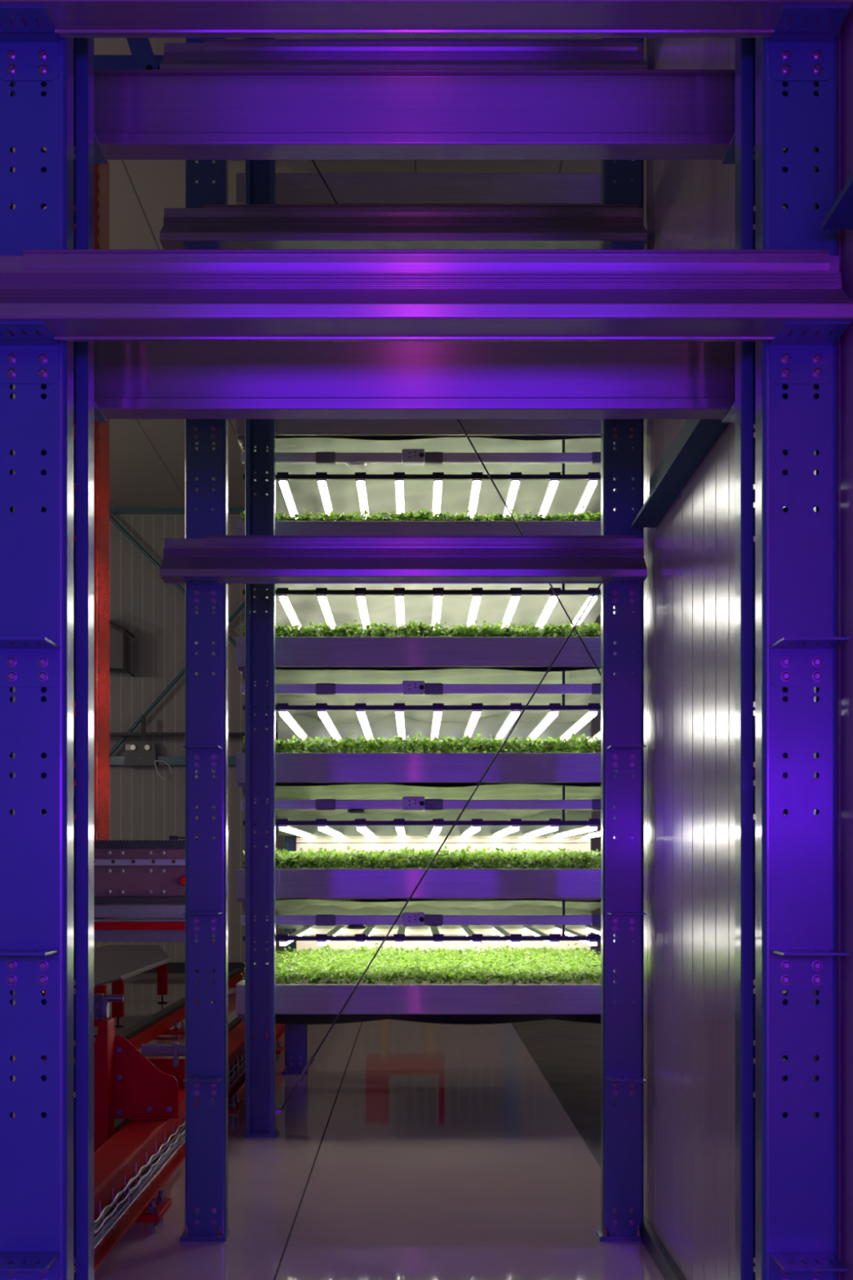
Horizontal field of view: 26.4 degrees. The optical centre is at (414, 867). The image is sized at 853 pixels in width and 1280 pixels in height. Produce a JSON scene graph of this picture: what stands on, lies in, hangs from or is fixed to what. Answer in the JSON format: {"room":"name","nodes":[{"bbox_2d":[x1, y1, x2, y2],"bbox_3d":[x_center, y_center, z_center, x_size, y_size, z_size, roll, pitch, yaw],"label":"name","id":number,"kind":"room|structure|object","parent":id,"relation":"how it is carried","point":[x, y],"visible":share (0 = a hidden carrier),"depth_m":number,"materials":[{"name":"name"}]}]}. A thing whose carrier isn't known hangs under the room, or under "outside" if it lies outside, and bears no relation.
{"room":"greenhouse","nodes":[
{"label":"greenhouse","id":0,"kind":"room"},
{"bbox_2d":[13,54,163,96],"bbox_3d":[-1.100,-3.922,9.150,4.200,0.300,0.100,0,0,0],"label":"cross beam","id":1,"kind":"structure","parent":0,"point":[100,61],"depth_m":9.10,"materials":[{"name":"metal"}]},
{"bbox_2d":[126,37,159,69],"bbox_3d":[-1.300,-3.887,9.076,0.320,0.650,0.037,0,0,0],"label":"brace","id":2,"kind":"object","parent":1,"relation":"attached to","point":[140,48],"visible":0.34,"depth_m":9.06,"materials":[{"name":"teal paint"}]},
{"bbox_2d":[109,600,244,756],"bbox_3d":[-3.607,-2.802,27.330,2.465,2.739,0.059,0,0,0],"label":"brace","id":3,"kind":"object","parent":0,"point":[239,609],"visible":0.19,"depth_m":27.31,"materials":[{"name":"teal paint"}]},
{"bbox_2d":[13,37,600,507],"bbox_3d":[-2.500,-5.462,11.900,23.000,0.100,31.800,0,0,0],"label":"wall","id":4,"kind":"structure","parent":0,"point":[147,456],"depth_m":14.82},
{"bbox_2d":[13,514,633,962],"bbox_3d":[-2.500,-1.912,27.600,23.000,7.000,0.200,0,0,0],"label":"wall","id":5,"kind":"structure","parent":0,"point":[144,805],"depth_m":27.50,"materials":[{"name":"metal"}]},
{"bbox_2d":[109,621,134,676],"bbox_3d":[-4.533,-3.329,27.092,0.601,0.881,0.816,0,0,0],"label":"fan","id":6,"kind":"object","parent":5,"relation":"attached to","point":[119,643],"visible":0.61,"depth_m":26.75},
{"bbox_2d":[13,755,235,765],"bbox_3d":[-4.333,-1.616,27.430,8.715,0.133,0.140,0,0,0],"label":"wall girt","id":7,"kind":"structure","parent":5,"relation":"attached to","point":[113,760],"depth_m":27.36,"materials":[{"name":"teal paint"}]},
{"bbox_2d":[124,742,171,778],"bbox_3d":[-3.997,-1.610,27.295,0.721,0.557,0.190,0,0,0],"label":"emergency light","id":8,"kind":"object","parent":7,"relation":"attached to","point":[136,753],"visible":1,"depth_m":27.25,"materials":[{"name":"grey"}]},
{"bbox_2d":[13,507,244,514],"bbox_3d":[-4.333,-5.428,27.400,8.715,0.157,0.200,0,0,0],"label":"wall girt","id":9,"kind":"structure","parent":5,"relation":"attached to","point":[112,510],"depth_m":27.30,"materials":[{"name":"teal paint"}]},
{"bbox_2d":[109,513,235,647],"bbox_3d":[-3.649,-4.333,27.330,2.064,2.099,0.059,0,0,0],"label":"brace","id":10,"kind":"object","parent":9,"relation":"attached to","point":[118,526],"visible":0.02,"depth_m":27.31,"materials":[{"name":"teal paint"}]},
{"bbox_2d":[109,715,277,739],"bbox_3d":[-4.146,-2.101,27.296,6.100,0.360,0.399,0,0,0],"label":"cable tray","id":11,"kind":"object","parent":5,"relation":"attached to","point":[143,734],"visible":0.3,"depth_m":27.10,"materials":[{"name":"black metal"}]},
{"bbox_2d":[141,962,256,973],"bbox_3d":[-2.500,1.508,27.470,23.000,0.160,0.060,0,0,0],"label":"baseboard","id":12,"kind":"structure","parent":5,"relation":"attached to","point":[172,967],"depth_m":27.44,"materials":[{"name":"black metal"}]},
{"bbox_2d":[13,973,665,1279],"bbox_3d":[-6.508,1.638,11.750,14.985,0.100,31.500,0,0,0],"label":"floor","id":13,"kind":"structure","parent":0,"point":[446,1152],"depth_m":9.42,"materials":[{"name":"concrete"}]},
{"bbox_2d":[0,5,73,1279],"bbox_3d":[-0.900,-1.872,4.179,0.195,6.920,0.301,0,0,0],"label":"post","id":14,"kind":"object","parent":13,"relation":"on","point":[37,546],"visible":1,"depth_m":4.20,"materials":[{"name":"metal"}]},
{"bbox_2d":[0,249,852,341],"bbox_3d":[-0.046,-1.306,4.099,2.028,0.201,0.185,0,0,0],"label":"steel beam","id":15,"kind":"structure","parent":14,"relation":"on","point":[80,295],"depth_m":4.12,"materials":[{"name":"metal"}]},
{"bbox_2d":[0,0,852,37],"bbox_3d":[-0.046,-2.006,4.099,2.028,0.201,0.185,0,0,0],"label":"steel beam","id":16,"kind":"structure","parent":14,"relation":"on","point":[69,18],"depth_m":4.08,"materials":[{"name":"metal"}]},
{"bbox_2d":[40,37,107,1279],"bbox_3d":[-0.885,-1.872,4.686,0.195,6.920,0.471,0,0,0],"label":"post","id":17,"kind":"object","parent":13,"relation":"on","point":[87,150],"visible":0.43,"depth_m":4.48,"materials":[{"name":"metal"}]},
{"bbox_2d":[93,69,734,159],"bbox_3d":[0.000,-2.013,4.855,1.940,0.202,0.110,0,0,0],"label":"steel beam","id":18,"kind":"structure","parent":17,"relation":"attached to","point":[140,114],"depth_m":4.83,"materials":[{"name":"metal"}]},
{"bbox_2d":[93,341,734,418],"bbox_3d":[0.000,-1.313,4.855,1.940,0.202,0.110,0,0,0],"label":"steel beam","id":19,"kind":"structure","parent":17,"relation":"attached to","point":[133,380],"depth_m":4.83,"materials":[{"name":"metal"}]},
{"bbox_2d":[13,944,170,1037],"bbox_3d":[-3.598,1.331,20.400,1.405,0.515,10.400,0,0,0],"label":"steel table","id":20,"kind":"object","parent":13,"relation":"on","point":[113,963],"visible":0.55,"depth_m":20.75,"materials":[{"name":"grey metal"}]},
{"bbox_2d":[93,1017,114,1152],"bbox_3d":[-1.502,1.158,8.720,0.095,0.860,0.200,0,0,0],"label":"stub","id":21,"kind":"object","parent":13,"relation":"on","point":[104,1045],"visible":0.62,"depth_m":8.62,"materials":[{"name":"red paint"}]},
{"bbox_2d":[93,993,124,1019],"bbox_3d":[-1.627,0.666,8.750,0.445,0.123,0.122,0,0,0],"label":"motor","id":22,"kind":"object","parent":21,"relation":"on","point":[101,1001],"visible":0.36,"depth_m":8.72,"materials":[{"name":"grey paint"}]},
{"bbox_2d":[43,835,198,1061],"bbox_3d":[-2.175,0.680,13.260,1.290,1.816,0.880,0,0,0],"label":"metal beam","id":23,"kind":"structure","parent":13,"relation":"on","point":[135,878],"depth_m":12.91,"materials":[{"name":"metal"}]},
{"bbox_2d":[73,160,115,918],"bbox_3d":[-2.400,-2.462,13.460,0.280,5.700,0.600,0,0,0],"label":"mast","id":24,"kind":"object","parent":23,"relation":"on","point":[101,171],"visible":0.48,"depth_m":13.36,"materials":[{"name":"metal"}]},
{"bbox_2d":[73,968,244,1063],"bbox_3d":[-2.350,1.468,18.000,0.460,0.240,13.000,0,0,0],"label":"base rail","id":25,"kind":"object","parent":13,"relation":"on","point":[160,1023],"visible":0.39,"depth_m":16.80,"materials":[{"name":"metal"}]},
{"bbox_2d":[114,1016,241,1134],"bbox_3d":[-1.790,1.558,17.650,0.180,0.060,16.700,0,0,0],"label":"rail","id":26,"kind":"object","parent":13,"relation":"on","point":[119,1124],"visible":0.06,"depth_m":11.08,"materials":[{"name":"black metal"}]},
{"bbox_2d":[73,1022,284,1273],"bbox_3d":[-1.270,1.404,13.150,0.340,0.368,13.700,0,0,0],"label":"conveyor","id":27,"kind":"object","parent":13,"relation":"on","point":[117,1157],"visible":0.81,"depth_m":8.06,"materials":[{"name":"metal"}]},
{"bbox_2d":[93,1115,185,1248],"bbox_3d":[-1.165,1.283,7.691,0.067,0.165,2.535,0,0,0],"label":"basket","id":28,"kind":"object","parent":27,"relation":"attached to","point":[103,1227],"depth_m":7.53,"materials":[{"name":"silver metal"}]},
{"bbox_2d":[114,1034,178,1119],"bbox_3d":[-1.310,1.016,8.832,0.320,0.408,0.064,0,0,0],"label":"bracket","id":29,"kind":"object","parent":27,"relation":"attached to","point":[142,1091],"visible":0.98,"depth_m":8.85,"materials":[{"name":"metal"}]},
{"bbox_2d":[141,1042,185,1087],"bbox_3d":[-1.330,1.095,10.077,0.360,0.250,0.074,0,0,0],"label":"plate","id":30,"kind":"object","parent":27,"relation":"on","point":[175,1067],"visible":0.44,"depth_m":10.07,"materials":[{"name":"red paint"}]},
{"bbox_2d":[227,1050,244,1092],"bbox_3d":[-1.165,1.281,11.569,0.067,0.161,1.060,0,0,0],"label":"basket","id":31,"kind":"object","parent":27,"relation":"attached to","point":[235,1077],"depth_m":11.73,"materials":[{"name":"silver metal"}]},
{"bbox_2d":[179,37,229,1241],"bbox_3d":[-0.900,-1.872,7.737,0.195,6.920,0.301,0,0,0],"label":"post","id":32,"kind":"object","parent":13,"relation":"on","point":[206,746],"visible":0.7,"depth_m":7.76,"materials":[{"name":"metal"}]},
{"bbox_2d":[160,535,647,583],"bbox_3d":[-0.046,-1.306,7.657,2.028,0.201,0.185,0,0,0],"label":"steel beam","id":33,"kind":"structure","parent":32,"relation":"on","point":[232,559],"depth_m":7.67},
{"bbox_2d":[160,204,647,249],"bbox_3d":[-0.046,-2.707,7.657,2.028,0.201,0.185,0,0,0],"label":"steel beam","id":34,"kind":"structure","parent":32,"relation":"on","point":[234,227],"depth_m":7.67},
{"bbox_2d":[160,39,647,69],"bbox_3d":[-0.046,-3.406,7.657,2.028,0.201,0.185,0,0,0],"label":"steel beam","id":35,"kind":"structure","parent":32,"relation":"on","point":[213,54],"depth_m":7.68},
{"bbox_2d":[244,37,279,1137],"bbox_3d":[-0.907,-1.872,10.870,0.195,6.920,0.301,0,0,0],"label":"post","id":36,"kind":"object","parent":13,"relation":"on","point":[260,175],"visible":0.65,"depth_m":10.85,"materials":[{"name":"metal"}]},
{"bbox_2d":[235,928,600,1026],"bbox_3d":[0.142,0.703,12.420,2.447,0.530,2.900,0,0,0],"label":"tray","id":37,"kind":"object","parent":36,"relation":"attached to","point":[464,1002],"visible":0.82,"depth_m":10.97,"materials":[{"name":"metal"}]},
{"bbox_2d":[240,942,600,984],"bbox_3d":[0.142,0.646,12.415,2.410,0.170,2.827,0,0,0],"label":"salad greens","id":38,"kind":"object","parent":37,"relation":"in","point":[550,965],"visible":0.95,"depth_m":11.53,"materials":[{"name":"green plant"}]},
{"bbox_2d":[235,835,600,928],"bbox_3d":[0.142,0.098,12.420,2.447,0.720,2.900,0,0,0],"label":"tray","id":39,"kind":"object","parent":36,"relation":"attached to","point":[531,891],"visible":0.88,"depth_m":11.10,"materials":[{"name":"metal"}]},
{"bbox_2d":[241,844,600,868],"bbox_3d":[0.145,-0.060,12.415,2.417,0.180,2.832,0,0,0],"label":"salad greens","id":40,"kind":"object","parent":39,"relation":"in","point":[404,858],"visible":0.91,"depth_m":11.10,"materials":[{"name":"green plant"}]},
{"bbox_2d":[243,900,633,945],"bbox_3d":[0.159,0.334,12.424,2.398,0.275,2.812,0,0,0],"label":"light","id":41,"kind":"object","parent":39,"relation":"hanging from","point":[284,939],"visible":0.72,"depth_m":11.02,"materials":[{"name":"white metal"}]},
{"bbox_2d":[280,928,311,945],"bbox_3d":[-0.800,0.461,12.421,0.036,0.020,2.778,0,0,0],"label":"diffuser","id":42,"kind":"object","parent":41,"relation":"attached to","point":[284,940],"depth_m":11.84,"materials":[{"name":"white"}]},
{"bbox_2d":[318,928,342,945],"bbox_3d":[-0.564,0.461,12.421,0.036,0.020,2.778,0,0,0],"label":"diffuser","id":43,"kind":"object","parent":41,"relation":"attached to","point":[322,940],"depth_m":11.05,"materials":[{"name":"white"}]},
{"bbox_2d":[357,928,373,945],"bbox_3d":[-0.328,0.461,12.421,0.036,0.020,2.778,0,0,0],"label":"diffuser","id":44,"kind":"object","parent":41,"relation":"attached to","point":[362,940],"depth_m":11.03,"materials":[{"name":"white"}]},
{"bbox_2d":[462,928,479,945],"bbox_3d":[0.380,0.461,12.421,0.036,0.020,2.778,0,0,0],"label":"diffuser","id":45,"kind":"object","parent":41,"relation":"attached to","point":[475,940],"depth_m":11.03,"materials":[{"name":"white"}]},
{"bbox_2d":[493,928,519,945],"bbox_3d":[0.616,0.461,12.421,0.036,0.020,2.778,0,0,0],"label":"diffuser","id":46,"kind":"object","parent":41,"relation":"attached to","point":[514,940],"depth_m":11.12,"materials":[{"name":"white"}]},
{"bbox_2d":[524,928,557,945],"bbox_3d":[0.852,0.461,12.421,0.036,0.020,2.778,0,0,0],"label":"diffuser","id":47,"kind":"object","parent":41,"relation":"attached to","point":[553,940],"depth_m":11.95,"materials":[{"name":"white"}]},
{"bbox_2d":[555,928,596,945],"bbox_3d":[1.088,0.461,12.421,0.036,0.020,2.778,0,0,0],"label":"diffuser","id":48,"kind":"object","parent":41,"relation":"attached to","point":[591,940],"depth_m":11.58,"materials":[{"name":"white"}]},
{"bbox_2d":[235,744,600,835],"bbox_3d":[0.142,-0.602,12.420,2.447,0.720,2.900,0,0,0],"label":"tray","id":49,"kind":"object","parent":36,"relation":"attached to","point":[299,775],"visible":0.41,"depth_m":11.17,"materials":[{"name":"metal"}]},
{"bbox_2d":[240,732,600,752],"bbox_3d":[0.142,-0.755,12.415,2.413,0.169,2.829,0,0,0],"label":"salad greens","id":50,"kind":"object","parent":49,"relation":"in","point":[466,744],"visible":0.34,"depth_m":11.08,"materials":[{"name":"green plant"}]},
{"bbox_2d":[243,785,600,837],"bbox_3d":[0.159,-0.366,12.424,2.398,0.275,2.812,0,0,0],"label":"light","id":51,"kind":"object","parent":49,"relation":"hanging from","point":[399,824],"visible":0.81,"depth_m":11.02,"materials":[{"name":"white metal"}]},
{"bbox_2d":[280,826,311,837],"bbox_3d":[-0.800,-0.239,12.421,0.036,0.020,2.778,0,0,0],"label":"diffuser","id":52,"kind":"object","parent":51,"relation":"attached to","point":[292,830],"depth_m":12.07,"materials":[{"name":"white"}]},
{"bbox_2d":[318,826,342,837],"bbox_3d":[-0.564,-0.239,12.421,0.036,0.020,2.778,0,0,0],"label":"diffuser","id":53,"kind":"object","parent":51,"relation":"attached to","point":[328,830],"depth_m":11.94,"materials":[{"name":"white"}]},
{"bbox_2d":[493,826,519,837],"bbox_3d":[0.616,-0.239,12.421,0.036,0.020,2.778,0,0,0],"label":"diffuser","id":54,"kind":"object","parent":51,"relation":"attached to","point":[508,830],"depth_m":11.98,"materials":[{"name":"white"}]},
{"bbox_2d":[524,826,557,837],"bbox_3d":[0.852,-0.239,12.421,0.036,0.020,2.778,0,0,0],"label":"diffuser","id":55,"kind":"object","parent":51,"relation":"attached to","point":[546,829],"depth_m":12.08,"materials":[{"name":"white"}]},
{"bbox_2d":[555,826,596,837],"bbox_3d":[1.088,-0.239,12.421,0.036,0.020,2.778,0,0,0],"label":"diffuser","id":56,"kind":"object","parent":51,"relation":"attached to","point":[583,829],"depth_m":12.09,"materials":[{"name":"white"}]},
{"bbox_2d":[235,173,600,204],"bbox_3d":[0.142,-4.102,12.420,2.447,0.720,2.900,0,0,0],"label":"tray","id":57,"kind":"object","parent":36,"relation":"attached to","point":[291,188],"visible":0.02,"depth_m":10.97,"materials":[{"name":"metal"}]},
{"bbox_2d":[240,911,600,928],"bbox_3d":[0.145,0.277,11.009,2.390,0.182,0.133,0,0,0],"label":"support rail","id":58,"kind":"object","parent":36,"relation":"attached to","point":[407,918],"visible":0.84,"depth_m":10.99,"materials":[{"name":"grey plastic"}]},
{"bbox_2d":[240,796,600,813],"bbox_3d":[0.145,-0.423,11.009,2.390,0.182,0.133,0,0,0],"label":"support rail","id":59,"kind":"object","parent":36,"relation":"attached to","point":[407,803],"visible":0.86,"depth_m":10.99,"materials":[{"name":"grey plastic"}]},
{"bbox_2d":[240,680,600,695],"bbox_3d":[0.145,-1.131,11.004,2.390,0.166,0.122,0,0,0],"label":"support rail","id":60,"kind":"object","parent":36,"relation":"attached to","point":[407,687],"visible":0.78,"depth_m":10.99,"materials":[{"name":"grey plastic"}]},
{"bbox_2d":[275,583,600,1115],"bbox_3d":[0.187,-0.189,10.800,2.034,3.312,0.028,0,0,0],"label":"rod","id":61,"kind":"object","parent":36,"relation":"attached to","point":[277,1111],"visible":0.93,"depth_m":10.79,"materials":[{"name":"grey metal"}]},
{"bbox_2d":[311,160,600,675],"bbox_3d":[0.185,-2.802,10.830,2.039,3.625,0.010,0,0,0],"label":"rod","id":62,"kind":"object","parent":36,"relation":"attached to","point":[313,161],"visible":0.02,"depth_m":10.83,"materials":[{"name":"grey metal"}]},
{"bbox_2d":[281,835,308,1074],"bbox_3d":[-0.922,-1.872,14.068,0.195,6.920,0.164,0,0,0],"label":"post","id":63,"kind":"object","parent":13,"relation":"on","point":[295,1035],"visible":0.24,"depth_m":14.02,"materials":[{"name":"metal"}]},
{"bbox_2d":[273,1022,362,1279],"bbox_3d":[-0.540,1.587,11.700,0.008,0.001,31.400,0,0,0],"label":"trim","id":64,"kind":"structure","parent":13,"relation":"on","point":[300,1204],"depth_m":9.28,"materials":[{"name":"black"}]},
{"bbox_2d":[595,37,645,1241],"bbox_3d":[0.885,-1.872,7.737,0.195,6.920,0.301,0,0,0],"label":"post","id":65,"kind":"object","parent":13,"relation":"on","point":[622,694],"visible":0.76,"depth_m":7.76,"materials":[{"name":"metal"}]},
{"bbox_2d":[721,37,787,1279],"bbox_3d":[0.900,-1.872,4.686,0.195,6.920,0.471,0,0,0],"label":"post","id":66,"kind":"object","parent":13,"relation":"on","point":[740,151],"visible":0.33,"depth_m":4.48,"materials":[{"name":"metal"}]},
{"bbox_2d":[755,5,850,1279],"bbox_3d":[0.885,-1.872,4.179,0.195,6.920,0.301,0,0,0],"label":"post","id":67,"kind":"object","parent":13,"relation":"on","point":[797,640],"visible":1,"depth_m":4.20,"materials":[{"name":"metal"}]},
{"bbox_2d":[511,1019,600,1167],"bbox_3d":[4.992,1.639,17.725,8.015,0.098,19.550,0,0,0],"label":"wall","id":68,"kind":"structure","parent":0,"point":[567,1054],"depth_m":14.74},
{"bbox_2d":[613,160,633,1106],"bbox_3d":[1.278,-1.872,10.870,0.195,6.920,0.301,0,0,0],"label":"post","id":69,"kind":"object","parent":68,"relation":"on","point":[615,162],"visible":0.02,"depth_m":10.85,"materials":[{"name":"metal"}]},
{"bbox_2d":[235,636,600,742],"bbox_3d":[0.142,-1.302,12.420,2.447,0.720,2.900,0,0,0],"label":"tray","id":70,"kind":"object","parent":69,"relation":"attached to","point":[299,660],"visible":0.54,"depth_m":11.30,"materials":[{"name":"metal"}]},
{"bbox_2d":[240,618,600,636],"bbox_3d":[0.149,-1.454,12.414,2.412,0.164,2.832,0,0,0],"label":"salad greens","id":71,"kind":"object","parent":70,"relation":"in","point":[318,630],"visible":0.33,"depth_m":11.07,"materials":[{"name":"green plant"}]},
{"bbox_2d":[243,669,600,741],"bbox_3d":[0.159,-1.067,12.424,2.398,0.275,2.812,0,0,0],"label":"light","id":72,"kind":"object","parent":70,"relation":"hanging from","point":[282,708],"visible":0.56,"depth_m":11.03,"materials":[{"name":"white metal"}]},
{"bbox_2d":[280,711,306,739],"bbox_3d":[-0.800,-0.939,12.421,0.036,0.020,2.778,0,0,0],"label":"diffuser","id":73,"kind":"object","parent":72,"relation":"attached to","point":[288,718],"depth_m":11.83,"materials":[{"name":"white"}]},
{"bbox_2d":[318,711,339,740],"bbox_3d":[-0.564,-0.939,12.421,0.036,0.020,2.778,0,0,0],"label":"diffuser","id":74,"kind":"object","parent":72,"relation":"attached to","point":[324,716],"depth_m":11.83,"materials":[{"name":"white"}]},
{"bbox_2d":[357,711,372,739],"bbox_3d":[-0.328,-0.939,12.421,0.036,0.020,2.778,0,0,0],"label":"diffuser","id":75,"kind":"object","parent":72,"relation":"attached to","point":[362,717],"depth_m":11.83,"materials":[{"name":"white"}]},
{"bbox_2d":[431,711,440,739],"bbox_3d":[0.144,-0.939,12.421,0.036,0.020,2.778,0,0,0],"label":"diffuser","id":76,"kind":"object","parent":72,"relation":"attached to","point":[437,715],"depth_m":11.82,"materials":[{"name":"white"}]},
{"bbox_2d":[465,711,479,737],"bbox_3d":[0.380,-0.939,12.421,0.036,0.020,2.778,0,0,0],"label":"diffuser","id":77,"kind":"object","parent":72,"relation":"attached to","point":[474,717],"depth_m":11.73,"materials":[{"name":"white"}]},
{"bbox_2d":[496,711,519,739],"bbox_3d":[0.616,-0.939,12.421,0.036,0.020,2.778,0,0,0],"label":"diffuser","id":78,"kind":"object","parent":72,"relation":"attached to","point":[513,716],"depth_m":11.83,"materials":[{"name":"white"}]},
{"bbox_2d":[530,711,557,739],"bbox_3d":[0.852,-0.939,12.421,0.036,0.020,2.778,0,0,0],"label":"diffuser","id":79,"kind":"object","parent":72,"relation":"attached to","point":[550,716],"depth_m":11.85,"materials":[{"name":"white"}]},
{"bbox_2d":[560,711,596,739],"bbox_3d":[1.088,-0.939,12.421,0.036,0.020,2.778,0,0,0],"label":"diffuser","id":80,"kind":"object","parent":72,"relation":"attached to","point":[588,716],"depth_m":11.87,"materials":[{"name":"white"}]},
{"bbox_2d":[235,520,600,636],"bbox_3d":[0.142,-2.002,12.420,2.447,0.720,2.900,0,0,0],"label":"tray","id":81,"kind":"object","parent":69,"relation":"attached to","point":[455,611],"visible":0.3,"depth_m":12.34,"materials":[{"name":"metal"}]},
{"bbox_2d":[240,505,600,520],"bbox_3d":[0.144,-2.137,12.413,2.407,0.150,2.828,0,0,0],"label":"salad greens","id":82,"kind":"object","parent":81,"relation":"on","point":[583,516],"visible":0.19,"depth_m":11.05,"materials":[{"name":"green plant"}]},
{"bbox_2d":[243,583,600,635],"bbox_3d":[0.159,-1.766,12.424,2.398,0.275,2.812,0,0,0],"label":"light","id":83,"kind":"object","parent":81,"relation":"hanging from","point":[282,593],"visible":0.34,"depth_m":11.04,"materials":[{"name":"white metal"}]},
{"bbox_2d":[280,595,300,628],"bbox_3d":[-0.800,-1.639,12.421,0.036,0.020,2.778,0,0,0],"label":"diffuser","id":84,"kind":"object","parent":83,"relation":"attached to","point":[285,601],"depth_m":11.52,"materials":[{"name":"white"}]},
{"bbox_2d":[318,595,334,628],"bbox_3d":[-0.564,-1.639,12.421,0.036,0.020,2.778,0,0,0],"label":"diffuser","id":85,"kind":"object","parent":83,"relation":"attached to","point":[323,601],"depth_m":11.53,"materials":[{"name":"white"}]},
{"bbox_2d":[357,595,368,628],"bbox_3d":[-0.328,-1.639,12.421,0.036,0.020,2.778,0,0,0],"label":"diffuser","id":86,"kind":"object","parent":83,"relation":"attached to","point":[362,602],"depth_m":11.52,"materials":[{"name":"white"}]},
{"bbox_2d":[433,595,440,629],"bbox_3d":[0.144,-1.639,12.421,0.036,0.020,2.778,0,0,0],"label":"diffuser","id":87,"kind":"object","parent":83,"relation":"attached to","point":[437,599],"depth_m":11.48,"materials":[{"name":"white"}]},
{"bbox_2d":[467,595,479,626],"bbox_3d":[0.380,-1.639,12.421,0.036,0.020,2.778,0,0,0],"label":"diffuser","id":88,"kind":"object","parent":83,"relation":"attached to","point":[475,602],"depth_m":11.52,"materials":[{"name":"white"}]},
{"bbox_2d":[501,595,519,628],"bbox_3d":[0.616,-1.639,12.421,0.036,0.020,2.778,0,0,0],"label":"diffuser","id":89,"kind":"object","parent":83,"relation":"attached to","point":[513,601],"depth_m":11.52,"materials":[{"name":"white"}]},
{"bbox_2d":[537,595,557,628],"bbox_3d":[0.852,-1.639,12.421,0.036,0.020,2.778,0,0,0],"label":"diffuser","id":90,"kind":"object","parent":83,"relation":"attached to","point":[552,601],"depth_m":11.56,"materials":[{"name":"white"}]},
{"bbox_2d":[571,595,596,626],"bbox_3d":[1.088,-1.639,12.421,0.036,0.020,2.778,0,0,0],"label":"diffuser","id":91,"kind":"object","parent":83,"relation":"attached to","point":[577,616],"depth_m":11.52,"materials":[{"name":"white"}]},
{"bbox_2d":[235,418,633,519],"bbox_3d":[0.142,-2.702,12.420,2.447,0.720,2.900,0,0,0],"label":"tray","id":92,"kind":"object","parent":69,"relation":"attached to","point":[292,435],"visible":0.49,"depth_m":11.62,"materials":[{"name":"metal"}]},
{"bbox_2d":[240,446,600,468],"bbox_3d":[0.145,-2.523,11.009,2.390,0.182,0.133,0,0,0],"label":"support rail","id":93,"kind":"object","parent":92,"relation":"attached to","point":[408,456],"visible":0.84,"depth_m":10.99,"materials":[{"name":"grey plastic"}]},
{"bbox_2d":[243,440,633,519],"bbox_3d":[0.159,-2.466,12.424,2.398,0.275,2.812,0,0,0],"label":"light","id":94,"kind":"object","parent":92,"relation":"hanging from","point":[282,477],"visible":0.4,"depth_m":11.04,"materials":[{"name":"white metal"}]},
{"bbox_2d":[280,480,297,519],"bbox_3d":[-0.800,-2.339,12.421,0.036,0.020,2.778,0,0,0],"label":"diffuser","id":95,"kind":"object","parent":94,"relation":"attached to","point":[284,485],"depth_m":11.46,"materials":[{"name":"white"}]},
{"bbox_2d":[318,480,331,515],"bbox_3d":[-0.564,-2.339,12.421,0.036,0.020,2.778,0,0,0],"label":"diffuser","id":96,"kind":"object","parent":94,"relation":"attached to","point":[322,485],"depth_m":11.40,"materials":[{"name":"white"}]},
{"bbox_2d":[357,480,368,518],"bbox_3d":[-0.328,-2.339,12.421,0.036,0.020,2.778,0,0,0],"label":"diffuser","id":97,"kind":"object","parent":94,"relation":"attached to","point":[362,491],"depth_m":11.42,"materials":[{"name":"white"}]},
{"bbox_2d":[433,480,440,515],"bbox_3d":[0.144,-2.339,12.421,0.036,0.020,2.778,0,0,0],"label":"diffuser","id":98,"kind":"object","parent":94,"relation":"attached to","point":[437,484],"depth_m":11.43,"materials":[{"name":"white"}]},
{"bbox_2d":[469,480,479,517],"bbox_3d":[0.380,-2.339,12.421,0.036,0.020,2.778,0,0,0],"label":"diffuser","id":99,"kind":"object","parent":94,"relation":"attached to","point":[475,490],"depth_m":11.44,"materials":[{"name":"white"}]},
{"bbox_2d":[503,480,519,516],"bbox_3d":[0.616,-2.339,12.421,0.036,0.020,2.778,0,0,0],"label":"diffuser","id":100,"kind":"object","parent":94,"relation":"attached to","point":[514,485],"depth_m":11.40,"materials":[{"name":"white"}]},
{"bbox_2d":[541,480,557,517],"bbox_3d":[0.852,-2.339,12.421,0.036,0.020,2.778,0,0,0],"label":"diffuser","id":101,"kind":"object","parent":94,"relation":"attached to","point":[553,485],"depth_m":11.43,"materials":[{"name":"white"}]},
{"bbox_2d":[575,480,596,514],"bbox_3d":[1.088,-2.339,12.421,0.036,0.020,2.778,0,0,0],"label":"diffuser","id":102,"kind":"object","parent":94,"relation":"attached to","point":[591,485],"depth_m":11.42,"materials":[{"name":"white"}]},
{"bbox_2d":[644,2,852,1279],"bbox_3d":[1.050,-1.912,4.225,0.100,7.000,7.450,0,0,0],"label":"wall","id":103,"kind":"structure","parent":0,"point":[689,555],"depth_m":6.33,"materials":[{"name":"beige"}]},
{"bbox_2d":[640,1216,685,1279],"bbox_3d":[0.983,1.550,4.225,0.035,0.075,7.450,0,0,0],"label":"baseboard","id":104,"kind":"structure","parent":103,"relation":"attached to","point":[669,1270],"depth_m":7.22,"materials":[{"name":"black metal"}]},
{"bbox_2d":[631,418,728,527],"bbox_3d":[0.949,-1.512,6.495,0.098,0.200,2.090,0,0,0],"label":"diagonal brace","id":105,"kind":"object","parent":103,"relation":"attached to","point":[695,437],"visible":0.56,"depth_m":6.58,"materials":[{"name":"teal paint"}]},
{"bbox_2d":[821,173,852,229],"bbox_3d":[0.949,-1.512,2.260,0.098,0.200,3.520,0,0,0],"label":"wall rail","id":106,"kind":"object","parent":103,"relation":"attached to","point":[840,215],"visible":1,"depth_m":3.92,"materials":[{"name":"metal"}]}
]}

